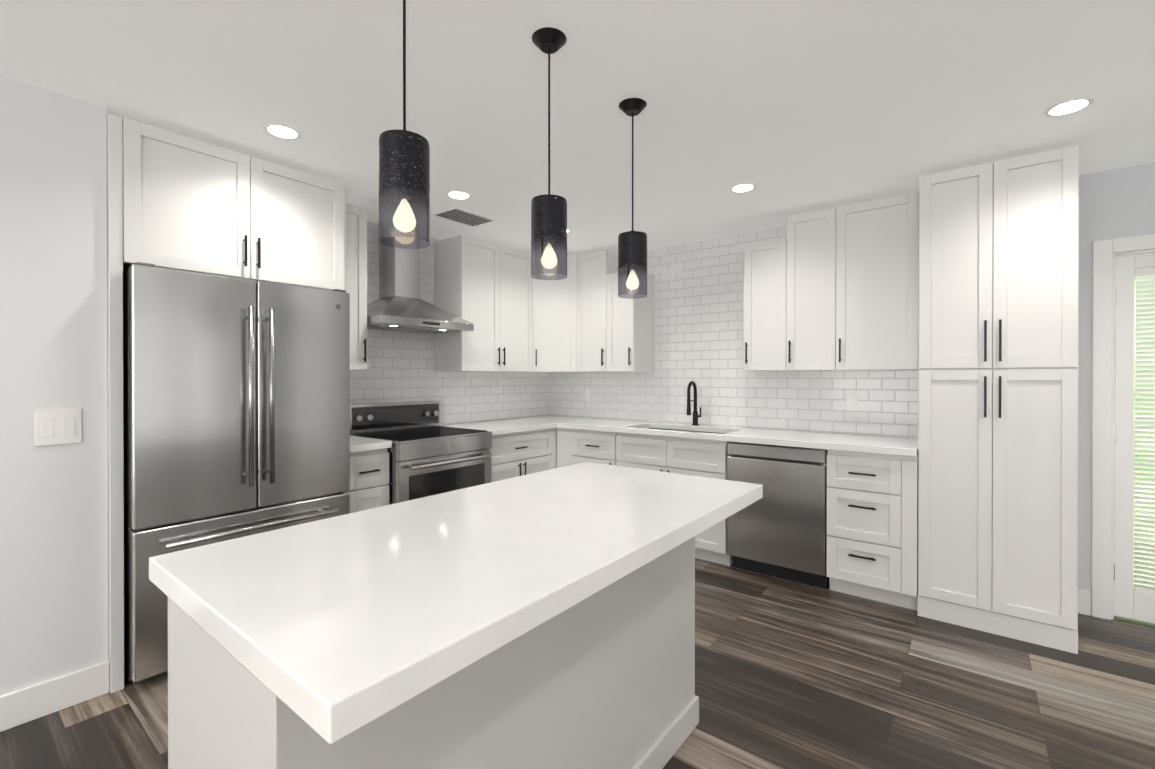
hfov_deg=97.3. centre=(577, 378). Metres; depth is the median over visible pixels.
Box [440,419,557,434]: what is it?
countertop
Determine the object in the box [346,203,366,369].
upper cabinet
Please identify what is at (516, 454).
base cabinet
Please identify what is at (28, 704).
baseboard
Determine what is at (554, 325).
upper cabinet
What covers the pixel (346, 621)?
island countertop
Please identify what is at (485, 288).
upper cabinet
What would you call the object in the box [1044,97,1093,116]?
recessed light
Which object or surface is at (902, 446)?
countertop
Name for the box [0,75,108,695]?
wall
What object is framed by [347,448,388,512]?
base cabinet
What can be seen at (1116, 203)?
wall
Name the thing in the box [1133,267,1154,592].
window blinds
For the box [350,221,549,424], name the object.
wall tile
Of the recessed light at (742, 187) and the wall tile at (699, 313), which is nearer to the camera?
the recessed light at (742, 187)
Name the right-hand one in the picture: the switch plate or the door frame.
the door frame
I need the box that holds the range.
[350,401,491,504]
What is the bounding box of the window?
[1114,289,1154,588]
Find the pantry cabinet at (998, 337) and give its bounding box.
[917,145,1078,653]
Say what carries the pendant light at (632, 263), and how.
hanging from the ceiling
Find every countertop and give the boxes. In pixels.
[149,462,762,749]
[350,436,391,452]
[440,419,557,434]
[513,417,917,456]
[522,415,585,418]
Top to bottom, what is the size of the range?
1.125 m
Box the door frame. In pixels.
[1091,234,1154,619]
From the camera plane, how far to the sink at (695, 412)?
4.12 m
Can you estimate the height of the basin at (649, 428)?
0.220 m
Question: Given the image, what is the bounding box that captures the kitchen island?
[168,538,698,768]
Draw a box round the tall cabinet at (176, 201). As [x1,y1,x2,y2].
[107,113,345,692]
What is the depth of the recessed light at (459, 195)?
3.13 m
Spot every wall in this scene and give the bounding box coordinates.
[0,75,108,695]
[1078,162,1154,591]
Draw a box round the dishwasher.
[727,442,828,588]
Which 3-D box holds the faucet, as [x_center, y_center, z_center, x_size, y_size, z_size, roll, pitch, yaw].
[0.937,0.203,4.096,0.076,0.362,0.164,0,0,38]
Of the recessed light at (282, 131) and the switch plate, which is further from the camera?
the recessed light at (282, 131)
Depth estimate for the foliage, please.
4.72 m
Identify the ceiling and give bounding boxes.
[0,0,1154,254]
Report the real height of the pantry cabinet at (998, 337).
2.420 m
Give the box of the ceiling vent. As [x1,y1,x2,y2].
[433,207,495,226]
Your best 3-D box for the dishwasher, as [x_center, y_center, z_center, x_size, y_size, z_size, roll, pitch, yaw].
[1.438,0.870,3.501,0.614,0.872,0.585,0,0,38]
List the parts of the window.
glass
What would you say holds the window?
attached to the door
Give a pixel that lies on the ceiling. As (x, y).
(794, 106)
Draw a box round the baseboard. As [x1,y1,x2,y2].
[0,661,108,731]
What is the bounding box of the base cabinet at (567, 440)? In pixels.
[556,428,579,467]
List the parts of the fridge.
handle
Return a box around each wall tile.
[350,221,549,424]
[550,226,917,437]
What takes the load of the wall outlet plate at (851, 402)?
attached to the wall tile at (699, 313)
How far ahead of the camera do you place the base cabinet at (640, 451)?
3.99 m
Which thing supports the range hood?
attached to the wall
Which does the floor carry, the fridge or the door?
the fridge
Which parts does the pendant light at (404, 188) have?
lamp shade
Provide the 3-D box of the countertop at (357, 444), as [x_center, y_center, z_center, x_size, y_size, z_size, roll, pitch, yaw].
[-1.471,0.407,3.207,0.627,0.039,0.277,0,0,38]
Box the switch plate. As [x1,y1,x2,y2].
[34,408,80,445]
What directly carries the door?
in the wall at (1116, 203)
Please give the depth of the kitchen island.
1.21 m
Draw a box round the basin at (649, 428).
[649,428,725,433]
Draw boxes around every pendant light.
[379,0,429,248]
[531,27,566,279]
[618,98,646,298]
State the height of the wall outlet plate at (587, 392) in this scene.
0.110 m
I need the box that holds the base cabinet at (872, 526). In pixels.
[826,449,917,609]
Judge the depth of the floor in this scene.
2.08 m
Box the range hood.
[367,242,473,333]
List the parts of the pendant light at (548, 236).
lamp shade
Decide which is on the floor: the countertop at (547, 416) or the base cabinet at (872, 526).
the base cabinet at (872, 526)
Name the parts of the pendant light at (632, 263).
lamp shade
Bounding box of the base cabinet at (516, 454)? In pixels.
[490,428,555,481]
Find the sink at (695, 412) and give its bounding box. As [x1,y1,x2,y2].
[649,381,725,433]
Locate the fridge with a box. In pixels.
[123,262,349,682]
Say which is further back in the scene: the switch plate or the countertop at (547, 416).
the countertop at (547, 416)
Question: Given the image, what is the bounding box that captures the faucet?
[687,381,700,425]
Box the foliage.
[1134,303,1154,530]
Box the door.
[1114,253,1154,623]
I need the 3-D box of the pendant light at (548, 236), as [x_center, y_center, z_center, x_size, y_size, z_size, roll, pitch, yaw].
[-0.094,-0.731,1.688,0.120,0.788,0.120,0,0,38]
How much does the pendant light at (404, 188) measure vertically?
0.788 m
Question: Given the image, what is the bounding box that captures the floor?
[0,558,1154,768]
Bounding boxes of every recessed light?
[264,123,300,139]
[446,190,470,199]
[730,183,755,192]
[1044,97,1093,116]
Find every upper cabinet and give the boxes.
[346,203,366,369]
[434,235,532,371]
[533,255,576,371]
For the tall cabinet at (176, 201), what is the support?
on the floor
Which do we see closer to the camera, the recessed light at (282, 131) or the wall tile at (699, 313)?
the recessed light at (282, 131)
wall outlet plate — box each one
[585,390,590,400]
[846,395,857,410]
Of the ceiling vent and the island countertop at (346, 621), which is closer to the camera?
the island countertop at (346, 621)
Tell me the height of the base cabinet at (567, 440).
0.880 m
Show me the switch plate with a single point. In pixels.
(56, 426)

